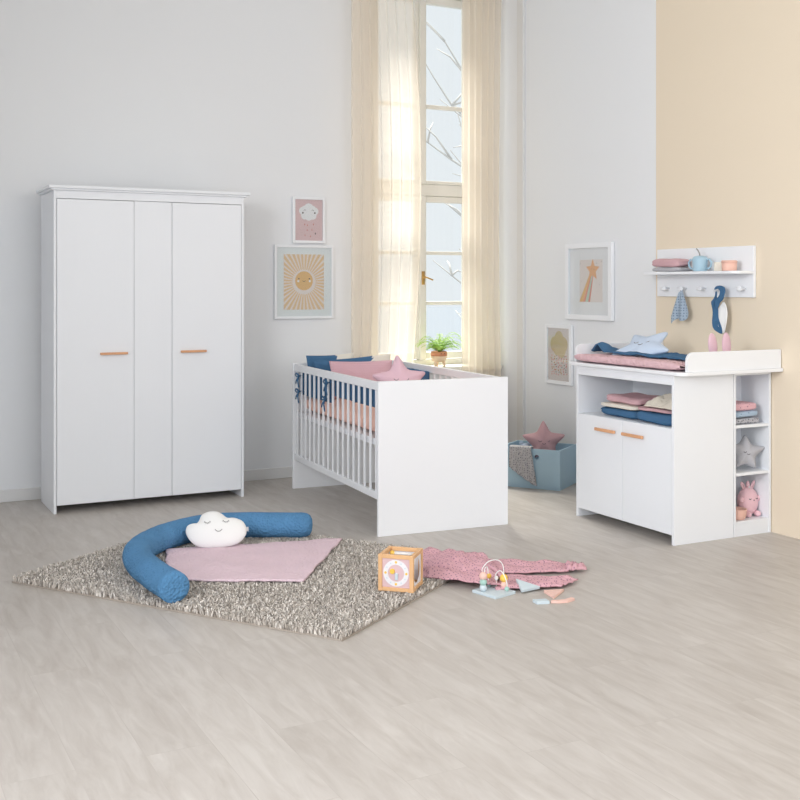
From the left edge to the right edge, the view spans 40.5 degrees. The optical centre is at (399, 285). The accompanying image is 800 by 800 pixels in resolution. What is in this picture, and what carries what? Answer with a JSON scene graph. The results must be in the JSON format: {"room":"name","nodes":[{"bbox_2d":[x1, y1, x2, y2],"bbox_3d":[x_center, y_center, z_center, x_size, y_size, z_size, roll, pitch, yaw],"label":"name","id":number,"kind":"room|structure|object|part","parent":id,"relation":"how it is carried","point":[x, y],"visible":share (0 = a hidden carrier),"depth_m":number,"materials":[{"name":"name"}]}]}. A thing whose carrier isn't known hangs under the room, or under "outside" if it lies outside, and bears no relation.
{"room":"children's room","nodes":[
{"label":"children's room","id":0,"kind":"room"},
{"bbox_2d":[0,0,455,489],"bbox_3d":[-1.892,-0.555,7.073,6.150,3.750,0.300,0,0,-27],"label":"wall","id":1,"kind":"structure","parent":0,"point":[253,97],"depth_m":7.17,"materials":[{"name":"white paint"}]},
{"bbox_2d":[0,466,291,502],"bbox_3d":[-2.419,1.282,6.623,4.800,0.075,0.014,0,0,-27],"label":"baseboard","id":2,"kind":"structure","parent":1,"relation":"attached to","point":[34,493],"depth_m":7.33,"materials":[{"name":"white paint"}]},
{"bbox_2d":[274,245,333,318],"bbox_3d":[-0.665,-0.028,7.524,0.440,0.510,0.020,0,0,-27],"label":"picture","id":3,"kind":"object","parent":1,"relation":"attached to","point":[303,274],"visible":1,"depth_m":7.52,"materials":[{"name":"white paint"}]},
{"bbox_2d":[284,254,323,309],"bbox_3d":[-0.665,-0.028,7.524,0.301,0.384,0.003,0,0,-27],"label":"print","id":4,"kind":"object","parent":3,"relation":"attached to","point":[303,273],"depth_m":7.52,"materials":[{"name":"yellow"}]},
{"bbox_2d":[292,196,324,243],"bbox_3d":[-0.634,-0.458,7.541,0.244,0.322,0.018,0,0,-27],"label":"picture","id":5,"kind":"object","parent":1,"relation":"attached to","point":[308,213],"visible":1,"depth_m":7.54,"materials":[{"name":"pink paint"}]},
{"bbox_2d":[413,0,461,364],"bbox_3d":[0.172,-0.825,8.164,1.020,2.850,0.142,0,0,-27],"label":"window","id":6,"kind":"structure","parent":1,"relation":"in","point":[431,191],"depth_m":8.14,"materials":[{"name":"white paint"}]},
{"bbox_3d":[-0.043,-1.476,8.079,0.410,1.418,0.045,0,0,-27],"label":"sash","id":7,"kind":"part","parent":6,"relation":"part of","materials":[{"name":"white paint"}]},
{"bbox_3d":[-0.043,-0.064,8.079,0.410,1.228,0.045,0,0,-27],"label":"sash","id":8,"kind":"part","parent":6,"relation":"part of","materials":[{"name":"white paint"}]},
{"bbox_3d":[0.206,-0.060,8.128,0.077,0.100,0.046,0,0,-27],"label":"handle","id":9,"kind":"part","parent":6,"relation":"part of","materials":[{"name":"gold metal"}]},
{"bbox_3d":[0.354,-1.476,8.285,0.435,1.418,0.045,0,0,-27],"label":"sash","id":10,"kind":"part","parent":6,"relation":"part of","materials":[{"name":"white paint"}]},
{"bbox_3d":[0.354,-0.064,8.285,0.435,1.228,0.045,0,0,-27],"label":"sash","id":11,"kind":"part","parent":6,"relation":"part of","materials":[{"name":"white paint"}]},
{"bbox_2d":[430,364,501,370],"bbox_3d":[0.203,0.610,8.024,1.145,0.030,0.260,0,0,-27],"label":"window sill","id":12,"kind":"structure","parent":1,"relation":"attached to","point":[450,366],"depth_m":8.02,"materials":[{"name":"white paint"}]},
{"bbox_2d":[416,332,461,366],"bbox_3d":[0.300,0.470,8.023,0.435,0.252,0.246,0,0,-27],"label":"potted fern","id":13,"kind":"object","parent":12,"relation":"on","point":[440,355],"visible":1,"depth_m":7.98,"materials":[{"name":"green plant"}]},
{"bbox_2d":[431,351,446,366],"bbox_3d":[0.289,0.539,8.015,0.122,0.113,0.125,0,0,-27],"label":"pot","id":14,"kind":"object","parent":13,"relation":"attached to","point":[436,356],"depth_m":7.97,"materials":[{"name":"beige"}]},
{"bbox_2d":[0,477,799,799],"bbox_3d":[0.018,1.345,3.388,6.150,0.050,8.000,0,0,-27],"label":"floor","id":15,"kind":"structure","parent":0,"point":[671,672],"depth_m":3.63,"materials":[{"name":"laminate"}]},
{"bbox_2d":[36,184,249,513],"bbox_3d":[-1.581,0.368,6.714,1.216,1.904,0.463,0,0,-27],"label":"wardrobe","id":16,"kind":"object","parent":15,"relation":"on","point":[142,289],"visible":1,"depth_m":6.51,"materials":[{"name":"white paint"}]},
{"bbox_3d":[-2.094,0.383,6.464,0.016,1.875,0.435,0,0,-27],"label":"panel","id":17,"kind":"part","parent":16,"relation":"part of","materials":[{"name":"white paint"}]},
{"bbox_3d":[-1.791,0.383,6.386,0.445,1.778,0.018,0,0,-27],"label":"door","id":18,"kind":"part","parent":16,"relation":"part of","materials":[{"name":"white paint"}]},
{"bbox_3d":[-1.690,0.399,6.416,0.163,0.014,0.022,0,0,-27],"label":"handle","id":19,"kind":"part","parent":16,"relation":"part of","materials":[{"name":"brown wood"}]},
{"bbox_3d":[-1.688,0.360,6.915,1.120,1.820,0.008,0,0,-27],"label":"panel","id":20,"kind":"part","parent":16,"relation":"part of","materials":[{"name":"white paint"}]},
{"bbox_3d":[-1.581,-0.570,6.714,1.216,0.029,0.463,0,0,-27],"label":"cornice","id":21,"kind":"part","parent":16,"relation":"part of","materials":[{"name":"white paint"}]},
{"bbox_3d":[-1.494,-0.532,6.540,1.120,0.046,0.018,0,0,-27],"label":"rail","id":22,"kind":"part","parent":16,"relation":"part of","materials":[{"name":"white paint"}]},
{"bbox_3d":[-1.490,0.383,6.543,0.228,1.779,0.016,0,0,-27],"label":"panel","id":23,"kind":"part","parent":16,"relation":"part of","materials":[{"name":"white paint"}]},
{"bbox_3d":[-1.261,0.399,6.638,0.163,0.014,0.022,0,0,-27],"label":"handle","id":24,"kind":"part","parent":16,"relation":"part of","materials":[{"name":"brown wood"}]},
{"bbox_3d":[-1.192,0.383,6.697,0.437,1.778,0.018,0,0,-27],"label":"door","id":25,"kind":"part","parent":16,"relation":"part of","materials":[{"name":"white paint"}]},
{"bbox_3d":[-1.085,0.383,6.987,0.016,1.875,0.435,0,0,-27],"label":"panel","id":26,"kind":"part","parent":16,"relation":"part of","materials":[{"name":"white paint"}]},
{"bbox_2d":[12,534,450,641],"bbox_3d":[-0.662,1.302,5.008,1.745,0.036,1.361,0,0,28],"label":"shaggy rug","id":27,"kind":"object","parent":15,"relation":"on","point":[341,598],"visible":0.51,"depth_m":4.59,"materials":[{"name":"beige carpet"}]},
{"bbox_2d":[122,512,312,602],"bbox_3d":[-0.965,1.232,5.115,0.642,0.130,1.352,0,0,21],"label":"bolster","id":28,"kind":"object","parent":27,"relation":"on","point":[140,560],"visible":0.88,"depth_m":5.17,"materials":[{"name":"blue fabric"}]},
{"bbox_2d":[165,538,341,582],"bbox_3d":[-0.644,1.283,5.047,0.877,0.022,0.739,0,0,-12],"label":"knit blanket","id":29,"kind":"object","parent":27,"relation":"on","point":[291,561],"visible":0.94,"depth_m":5.05,"materials":[{"name":"pink fabric"}]},
{"bbox_2d":[186,511,248,547],"bbox_3d":[-0.901,1.199,5.350,0.306,0.163,0.134,0,0,-7],"label":"pillow","id":30,"kind":"object","parent":29,"relation":"on","point":[213,529],"visible":1,"depth_m":5.31,"materials":[{"name":"white fabric"}]},
{"bbox_2d":[378,546,422,592],"bbox_3d":[0.003,1.212,4.649,0.155,0.155,0.155,0,0,17],"label":"cube","id":31,"kind":"object","parent":27,"relation":"on","point":[401,569],"visible":1,"depth_m":4.59,"materials":[{"name":"brown wood"}]},
{"bbox_3d":[-0.017,1.212,4.582,0.121,0.121,0.003,0,0,17],"label":"clock panel","id":32,"kind":"part","parent":31,"relation":"part of","materials":[{"name":"pink wood"}]},
{"bbox_3d":[0.013,1.155,4.680,0.125,0.022,0.022,0,0,17],"label":"bead rod","id":33,"kind":"part","parent":31,"relation":"part of","materials":[{"name":"white"}]},
{"bbox_3d":[0.023,1.212,4.716,0.121,0.121,0.003,0,0,17],"label":"panel","id":34,"kind":"part","parent":31,"relation":"part of","materials":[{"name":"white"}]},
{"bbox_3d":[0.070,1.212,4.629,0.003,0.121,0.121,0,0,17],"label":"panel","id":35,"kind":"part","parent":31,"relation":"part of","materials":[{"name":"white"}]},
{"bbox_2d":[292,360,507,536],"bbox_3d":[-0.053,0.911,6.544,0.775,0.817,1.500,0,0,-23],"label":"crib","id":36,"kind":"object","parent":15,"relation":"on","point":[436,455],"visible":0.96,"depth_m":5.91,"materials":[{"name":"white paint"}]},
{"bbox_3d":[-0.394,0.530,6.398,0.022,0.044,1.460,0,0,-23],"label":"rail","id":37,"kind":"part","parent":36,"relation":"part of","materials":[{"name":"white paint"}]},
{"bbox_3d":[-0.394,1.111,6.398,0.022,0.038,1.460,0,0,-23],"label":"rail","id":38,"kind":"part","parent":36,"relation":"part of","materials":[{"name":"white paint"}]},
{"bbox_3d":[-0.053,0.838,6.544,0.707,0.035,1.458,0,0,-23],"label":"mattress","id":39,"kind":"part","parent":36,"relation":"part of","materials":[{"name":"fabric"}]},
{"bbox_2d":[307,398,374,431],"bbox_3d":[-0.053,0.764,6.544,0.655,0.110,1.440,0,0,-23],"label":"mattress","id":40,"kind":"object","parent":36,"relation":"in","point":[340,399],"visible":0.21,"depth_m":6.41,"materials":[{"name":"pink fabric"}]},
{"bbox_2d":[306,353,353,367],"bbox_3d":[-0.450,0.575,7.073,0.338,0.271,0.063,0,0,-23],"label":"cushion","id":41,"kind":"object","parent":40,"relation":"on","point":[310,359],"visible":0.2,"depth_m":7.05,"materials":[{"name":"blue fabric"}]},
{"bbox_2d":[313,353,390,370],"bbox_3d":[-0.296,0.583,7.020,0.555,0.281,0.075,0,0,-23],"label":"cushion","id":42,"kind":"object","parent":40,"relation":"on","point":[321,364],"visible":0.15,"depth_m":7.01,"materials":[{"name":"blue fabric"}]},
{"bbox_2d":[329,360,391,398],"bbox_3d":[-0.240,0.590,6.874,0.432,0.236,0.095,0,0,-23],"label":"cushion","id":43,"kind":"object","parent":40,"relation":"on","point":[365,370],"visible":0.3,"depth_m":6.85,"materials":[{"name":"pink fabric"}]},
{"bbox_2d":[372,355,424,380],"bbox_3d":[-0.003,0.536,6.164,0.308,0.279,0.140,0,0,-12],"label":"plush","id":44,"kind":"object","parent":40,"relation":"on","point":[398,371],"visible":0.48,"depth_m":6.14,"materials":[{"name":"pink fabric"}]},
{"bbox_3d":[-0.345,0.911,7.224,0.775,0.817,0.020,0,0,-23],"label":"panel","id":45,"kind":"part","parent":36,"relation":"part of","materials":[{"name":"white paint"}]},
{"bbox_2d":[295,368,429,411],"bbox_3d":[-0.085,0.643,6.548,0.761,0.207,1.413,0,0,-23],"label":"bumper cover","id":46,"kind":"object","parent":36,"relation":"attached to","point":[426,376],"visible":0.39,"depth_m":6.48,"materials":[{"name":"blue fabric"}]},
{"bbox_3d":[0.238,0.911,5.864,0.775,0.817,0.020,0,0,-23],"label":"panel","id":47,"kind":"part","parent":36,"relation":"part of","materials":[{"name":"white paint"}]},
{"bbox_3d":[0.287,0.530,6.690,0.022,0.044,1.460,0,0,-23],"label":"rail","id":48,"kind":"part","parent":36,"relation":"part of","materials":[{"name":"white paint"}]},
{"bbox_2d":[472,559,515,598],"bbox_3d":[0.406,1.248,4.663,0.132,0.144,0.140,0,0,-42],"label":"bead maze","id":49,"kind":"object","parent":15,"relation":"on","point":[490,591],"visible":1,"depth_m":4.64,"materials":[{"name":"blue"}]},
{"bbox_2d":[423,547,586,589],"bbox_3d":[0.412,1.278,4.941,0.814,0.067,0.519,0,0,18],"label":"blanket","id":50,"kind":"object","parent":15,"relation":"on","point":[449,564],"visible":0.9,"depth_m":4.93,"materials":[{"name":"fabric"}]},
{"bbox_2d":[516,579,539,592],"bbox_3d":[0.538,1.297,4.712,0.100,0.033,0.096,0,0,-32],"label":"block","id":51,"kind":"object","parent":15,"relation":"on","point":[524,586],"visible":1,"depth_m":4.69,"materials":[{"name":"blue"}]},
{"bbox_2d":[533,599,549,604],"bbox_3d":[0.588,1.313,4.515,0.062,0.013,0.036,0,0,-10],"label":"block","id":52,"kind":"object","parent":15,"relation":"on","point":[536,601],"visible":1,"depth_m":4.50,"materials":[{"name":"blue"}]},
{"bbox_2d":[508,440,575,490],"bbox_3d":[0.919,1.191,7.233,0.425,0.258,0.335,0,0,28],"label":"toy box","id":53,"kind":"object","parent":15,"relation":"on","point":[555,470],"visible":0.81,"depth_m":7.06,"materials":[{"name":"blue fabric"}]},
{"bbox_2d":[509,445,536,485],"bbox_3d":[0.812,1.174,7.103,0.194,0.251,0.067,0,0,27],"label":"cloth","id":54,"kind":"object","parent":53,"relation":"on","point":[520,456],"visible":1,"depth_m":7.08,"materials":[{"name":"grey fabric"}]},
{"bbox_2d":[519,441,530,445],"bbox_3d":[0.832,1.171,7.241,0.081,0.266,0.068,0,0,-43],"label":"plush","id":55,"kind":"object","parent":53,"relation":"on","point":[521,442],"visible":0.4,"depth_m":7.24},
{"bbox_2d":[523,421,564,457],"bbox_3d":[0.953,1.021,7.197,0.277,0.245,0.100,0,0,5],"label":"plush","id":56,"kind":"object","parent":53,"relation":"in","point":[543,438],"visible":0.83,"depth_m":7.17,"materials":[{"name":"pink fabric"}]},
{"bbox_2d":[544,589,563,598],"bbox_3d":[0.647,1.314,4.647,0.071,0.011,0.133,0,0,27],"label":"block","id":57,"kind":"object","parent":15,"relation":"on","point":[554,593],"visible":1,"depth_m":4.64,"materials":[{"name":"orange wood"}]},
{"bbox_2d":[551,597,574,602],"bbox_3d":[0.681,1.314,4.530,0.110,0.011,0.036,0,0,-27],"label":"block","id":58,"kind":"object","parent":15,"relation":"on","point":[567,600],"visible":1,"depth_m":4.52,"materials":[{"name":"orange wood"}]},
{"bbox_2d":[576,365,732,545],"bbox_3d":[1.372,0.887,5.961,0.427,0.866,0.822,0,0,-27],"label":"dresser","id":59,"kind":"object","parent":15,"relation":"on","point":[676,480],"visible":0.94,"depth_m":5.67,"materials":[{"name":"white paint"}]},
{"bbox_3d":[1.120,0.999,6.051,0.018,0.542,0.390,0,0,-27],"label":"door","id":60,"kind":"part","parent":59,"relation":"part of","materials":[{"name":"white paint"}]},
{"bbox_3d":[1.197,0.887,6.323,0.405,0.866,0.018,0,0,-27],"label":"panel","id":61,"kind":"part","parent":59,"relation":"part of","materials":[{"name":"white paint"}]},
{"bbox_3d":[1.131,0.797,5.987,0.022,0.016,0.173,0,0,-27],"label":"handle","id":62,"kind":"part","parent":59,"relation":"part of","materials":[{"name":"brown wood"}]},
{"bbox_2d":[601,407,644,419],"bbox_3d":[1.292,0.700,6.046,0.232,0.052,0.318,0,0,-27],"label":"folded towel","id":63,"kind":"object","parent":59,"relation":"in","point":[626,413],"visible":0.47,"depth_m":5.95,"materials":[{"name":"blue fabric"}]},
{"bbox_2d":[601,401,643,409],"bbox_3d":[1.293,0.661,6.035,0.239,0.028,0.310,0,0,-27],"label":"folded towel","id":64,"kind":"object","parent":63,"relation":"on","point":[606,403],"visible":0.53,"depth_m":5.96,"materials":[{"name":"beige fabric"}]},
{"bbox_2d":[607,393,656,404],"bbox_3d":[1.307,0.626,6.010,0.221,0.045,0.295,0,0,-27],"label":"folded towel","id":65,"kind":"object","parent":64,"relation":"on","point":[628,398],"visible":0.77,"depth_m":5.95,"materials":[{"name":"pink fabric"}]},
{"bbox_3d":[1.382,0.463,5.966,0.405,0.018,0.786,0,0,-27],"label":"panel","id":66,"kind":"part","parent":59,"relation":"part of","materials":[{"name":"white paint"}]},
{"bbox_3d":[1.210,0.489,5.877,0.016,0.034,0.786,0,0,-27],"label":"rail","id":67,"kind":"part","parent":59,"relation":"part of","materials":[{"name":"white paint"}]},
{"bbox_2d":[583,411,671,427],"bbox_3d":[1.387,0.736,5.969,0.378,0.018,0.786,0,0,-27],"label":"niche shelf","id":68,"kind":"object","parent":59,"relation":"attached to","point":[595,417],"depth_m":5.94,"materials":[{"name":"white paint"}]},
{"bbox_3d":[1.238,0.797,5.780,0.022,0.016,0.173,0,0,-27],"label":"handle","id":69,"kind":"part","parent":59,"relation":"part of","materials":[{"name":"brown wood"}]},
{"bbox_3d":[1.300,0.999,5.703,0.018,0.542,0.390,0,0,-27],"label":"door","id":70,"kind":"part","parent":59,"relation":"part of","materials":[{"name":"white paint"}]},
{"bbox_3d":[1.558,0.871,6.058,0.008,0.798,0.786,0,0,-27],"label":"panel","id":71,"kind":"part","parent":59,"relation":"part of","materials":[{"name":"white paint"}]},
{"bbox_2d":[637,411,671,425],"bbox_3d":[1.441,0.694,5.761,0.264,0.062,0.297,0,0,-27],"label":"folded towel","id":72,"kind":"object","parent":59,"relation":"in","point":[661,418],"visible":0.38,"depth_m":5.68,"materials":[{"name":"blue fabric"}]},
{"bbox_2d":[638,406,671,413],"bbox_3d":[1.431,0.653,5.769,0.242,0.023,0.266,0,0,-27],"label":"folded towel","id":73,"kind":"object","parent":72,"relation":"on","point":[651,409],"visible":0.34,"depth_m":5.70,"materials":[{"name":"pink fabric"}]},
{"bbox_2d":[644,393,671,409],"bbox_3d":[1.441,0.602,5.726,0.213,0.073,0.243,0,0,-27],"label":"crumpled cloth","id":74,"kind":"object","parent":73,"relation":"on","point":[664,401],"visible":0.42,"depth_m":5.70,"materials":[{"name":"beige fabric"}]},
{"bbox_2d":[570,342,782,375],"bbox_3d":[1.496,0.395,6.014,0.702,0.118,0.965,0,0,-27],"label":"tray","id":75,"kind":"object","parent":59,"relation":"on","point":[769,360],"visible":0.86,"depth_m":5.64,"materials":[{"name":"white paint"}]},
{"bbox_2d":[574,353,684,369],"bbox_3d":[1.355,0.409,5.944,0.380,0.048,0.889,0,0,-27],"label":"mat","id":76,"kind":"object","parent":75,"relation":"on","point":[608,358],"visible":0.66,"depth_m":5.81,"materials":[{"name":"pink fabric"}]},
{"bbox_2d":[591,342,687,359],"bbox_3d":[1.418,0.358,5.984,0.282,0.071,0.834,0,0,-27],"label":"blanket","id":77,"kind":"object","parent":76,"relation":"on","point":[601,346],"visible":0.73,"depth_m":6.02,"materials":[{"name":"blue fabric"}]},
{"bbox_2d":[612,332,668,355],"bbox_3d":[1.354,0.348,6.131,0.313,0.173,0.292,0,0,13],"label":"plush","id":78,"kind":"object","parent":77,"relation":"on","point":[652,344],"visible":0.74,"depth_m":6.09,"materials":[{"name":"grey fabric"}]},
{"bbox_3d":[1.496,0.445,6.014,0.702,0.018,0.965,0,0,-27],"label":"board","id":79,"kind":"part","parent":75,"relation":"part of","materials":[{"name":"white paint"}]},
{"bbox_2d":[708,333,730,351],"bbox_3d":[1.674,0.339,5.683,0.157,0.190,0.072,0,0,-27],"label":"bottles","id":80,"kind":"object","parent":75,"relation":"on","point":[712,343],"visible":0.52,"depth_m":5.67},
{"bbox_3d":[1.567,0.887,5.609,0.405,0.866,0.018,0,0,-27],"label":"panel","id":81,"kind":"part","parent":59,"relation":"part of","materials":[{"name":"white paint"}]},
{"bbox_2d":[733,372,770,536],"bbox_3d":[1.823,0.889,5.850,0.266,0.862,0.210,0,0,-27],"label":"shelf unit","id":82,"kind":"object","parent":15,"relation":"on","point":[750,387],"visible":0.45,"depth_m":5.83,"materials":[{"name":"white paint"}]},
{"bbox_3d":[1.711,0.889,5.792,0.014,0.862,0.210,0,0,-27],"label":"panel","id":83,"kind":"part","parent":82,"relation":"part of","materials":[{"name":"white paint"}]},
{"bbox_3d":[1.777,0.896,5.940,0.238,0.848,0.008,0,0,-27],"label":"panel","id":84,"kind":"part","parent":82,"relation":"part of","materials":[{"name":"white paint"}]},
{"bbox_2d":[736,506,746,519],"bbox_3d":[1.794,1.214,5.782,0.109,0.056,0.109,0,0,-27],"label":"cup","id":85,"kind":"object","parent":82,"relation":"on","point":[741,512],"visible":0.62,"depth_m":5.74,"materials":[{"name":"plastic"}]},
{"bbox_2d":[736,417,758,423],"bbox_3d":[1.812,0.717,5.830,0.190,0.033,0.154,0,0,-27],"label":"folded cloth","id":86,"kind":"object","parent":82,"relation":"on","point":[743,420],"visible":0.5,"depth_m":5.77,"materials":[{"name":"white fabric"}]},
{"bbox_2d":[736,410,757,417],"bbox_3d":[1.810,0.680,5.829,0.180,0.035,0.157,0,0,-27],"label":"folded cloth","id":87,"kind":"object","parent":86,"relation":"on","point":[745,413],"visible":0.52,"depth_m":5.76,"materials":[{"name":"blue fabric"}]},
{"bbox_2d":[736,401,755,410],"bbox_3d":[1.807,0.641,5.827,0.172,0.043,0.145,0,0,-27],"label":"folded cloth","id":88,"kind":"object","parent":87,"relation":"on","point":[740,405],"visible":0.65,"depth_m":5.77,"materials":[{"name":"pink fabric"}]},
{"bbox_2d":[737,480,760,516],"bbox_3d":[1.881,1.147,5.862,0.150,0.187,0.102,0,0,-27],"label":"plush","id":89,"kind":"object","parent":82,"relation":"on","point":[748,498],"visible":0.95,"depth_m":5.84,"materials":[{"name":"pink fabric"}]},
{"bbox_2d":[736,435,764,467],"bbox_3d":[1.865,0.889,5.823,0.213,0.174,0.078,0,0,-9],"label":"plush","id":90,"kind":"object","parent":82,"relation":"on","point":[746,453],"visible":0.87,"depth_m":5.79,"materials":[{"name":"grey fabric"}]},
{"bbox_3d":[1.823,0.465,5.850,0.238,0.014,0.210,0,0,-27],"label":"panel","id":91,"kind":"part","parent":82,"relation":"part of","materials":[{"name":"white paint"}]},
{"bbox_2d":[499,0,799,538],"bbox_3d":[2.659,-0.555,4.757,0.200,3.750,8.000,0,0,-27],"label":"wall","id":92,"kind":"structure","parent":0,"point":[651,126],"depth_m":6.60,"materials":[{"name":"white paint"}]},
{"bbox_2d":[517,0,524,440],"bbox_3d":[0.885,-0.555,7.938,0.022,3.750,0.080,0,0,-27],"label":"trim","id":93,"kind":"structure","parent":92,"relation":"attached to","point":[520,3],"depth_m":7.92,"materials":[{"name":"white paint"}]},
{"bbox_2d":[545,324,572,385],"bbox_3d":[1.100,0.474,7.514,0.023,0.412,0.305,0,0,-27],"label":"picture","id":94,"kind":"object","parent":92,"relation":"attached to","point":[558,338],"visible":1,"depth_m":7.51,"materials":[{"name":"white paint"}]},
{"bbox_2d":[548,328,568,381],"bbox_3d":[1.101,0.474,7.515,0.001,0.364,0.257,0,0,-27],"label":"print","id":95,"kind":"object","parent":94,"relation":"attached to","point":[558,338],"depth_m":7.52,"materials":[{"name":"white paper"}]},
{"bbox_2d":[565,242,613,320],"bbox_3d":[1.256,-0.030,7.208,0.028,0.512,0.500,0,0,-27],"label":"picture","id":96,"kind":"object","parent":92,"relation":"attached to","point":[589,267],"visible":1,"depth_m":7.20,"materials":[{"name":"white paint"}]},
{"bbox_2d":[579,259,602,301],"bbox_3d":[1.264,-0.035,7.194,0.002,0.285,0.248,0,0,-27],"label":"print","id":97,"kind":"object","parent":96,"relation":"attached to","point":[590,270],"depth_m":7.19,"materials":[{"name":"white"}]},
{"bbox_2d":[643,245,755,297],"bbox_3d":[1.693,-0.079,6.231,0.155,0.284,0.785,0,0,-27],"label":"wall shelf","id":98,"kind":"object","parent":92,"relation":"attached to","point":[741,282],"visible":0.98,"depth_m":6.18,"materials":[{"name":"white paint"}]},
{"bbox_2d":[652,267,691,271],"bbox_3d":[1.598,-0.098,6.373,0.125,0.027,0.238,0,0,-27],"label":"folded blanket","id":99,"kind":"object","parent":98,"relation":"on","point":[663,269],"visible":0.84,"depth_m":6.30,"materials":[{"name":"grey fabric"}]},
{"bbox_2d":[653,259,688,266],"bbox_3d":[1.596,-0.134,6.378,0.127,0.047,0.227,0,0,-27],"label":"folded blanket","id":100,"kind":"object","parent":99,"relation":"on","point":[660,262],"visible":0.89,"depth_m":6.30,"materials":[{"name":"pink fabric"}]},
{"bbox_2d":[671,290,687,322],"bbox_3d":[1.640,0.115,6.358,0.030,0.212,0.132,0,0,-27],"label":"hanging cloth","id":101,"kind":"object","parent":98,"relation":"hanging from","point":[680,310],"visible":1,"depth_m":6.34,"materials":[{"name":"blue fabric"}]},
{"bbox_2d":[688,248,712,270],"bbox_3d":[1.706,-0.150,6.167,0.134,0.132,0.086,0,0,14],"label":"cup","id":102,"kind":"object","parent":98,"relation":"on","point":[700,263],"visible":0.89,"depth_m":6.13,"materials":[{"name":"blue plastic"}]},
{"bbox_3d":[1.746,-0.124,6.125,0.012,0.064,0.039,0,0,-45],"label":"handle","id":103,"kind":"part","parent":102,"relation":"part of","materials":[{"name":"blue plastic"}]},
{"bbox_2d":[714,262,721,270],"bbox_3d":[1.788,-0.108,6.080,0.056,0.050,0.056,0,0,-27],"label":"beaker","id":104,"kind":"object","parent":98,"relation":"on","point":[717,265],"visible":0.62,"depth_m":6.06,"materials":[{"name":"beige plastic"}]},
{"bbox_2d":[711,286,727,333],"bbox_3d":[1.784,0.132,6.075,0.032,0.270,0.118,0,0,-27],"label":"bib","id":105,"kind":"object","parent":98,"relation":"hanging from","point":[719,317],"visible":1,"depth_m":6.06,"materials":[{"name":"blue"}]},
{"bbox_2d":[721,260,737,270],"bbox_3d":[1.807,-0.113,5.955,0.086,0.058,0.086,0,0,-27],"label":"cup","id":106,"kind":"object","parent":98,"relation":"on","point":[727,265],"visible":1,"depth_m":5.92,"materials":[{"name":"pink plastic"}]},
{"bbox_3d":[1.807,-0.135,5.955,0.086,0.013,0.086,0,0,-27],"label":"lid","id":107,"kind":"part","parent":106,"relation":"part of","materials":[{"name":"beige plastic"}]},
{"label":"outside","id":108,"kind":"structure","parent":0,"visible":0},
{"bbox_2d":[426,22,460,316],"bbox_3d":[1.548,0.675,17.158,3.159,9.306,3.634,0,0,-8],"label":"bare tree","id":109,"kind":"object","parent":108,"point":[455,61],"visible":0.09,"depth_m":16.71,"materials":[{"name":"grey plant"}]},
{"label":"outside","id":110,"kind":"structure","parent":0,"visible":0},
{"bbox_2d":[426,306,460,351],"bbox_3d":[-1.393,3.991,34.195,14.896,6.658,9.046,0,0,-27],"label":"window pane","id":111,"kind":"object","parent":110,"point":[444,320],"visible":0.02,"depth_m":33.80,"materials":[{"name":"white"}]},
{"bbox_3d":[0.117,-2.340,7.848,1.430,0.025,0.153,0,0,-27],"label":"rail","id":112,"kind":"object","parent":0,"visible":0},
{"bbox_2d":[351,0,420,362],"bbox_3d":[-0.094,-0.493,7.667,0.550,3.603,0.070,0,0,-27],"label":"sheer curtain","id":113,"kind":"object","parent":112,"relation":"hanging from","point":[385,107],"visible":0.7,"depth_m":7.65,"materials":[{"name":"beige fabric"}]},
{"bbox_2d":[462,0,501,376],"bbox_3d":[0.608,-0.493,8.030,0.330,3.603,0.070,0,0,-27],"label":"sheer curtain","id":114,"kind":"object","parent":112,"relation":"hanging from","point":[481,19],"visible":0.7,"depth_m":8.02,"materials":[{"name":"beige fabric"}]}
]}

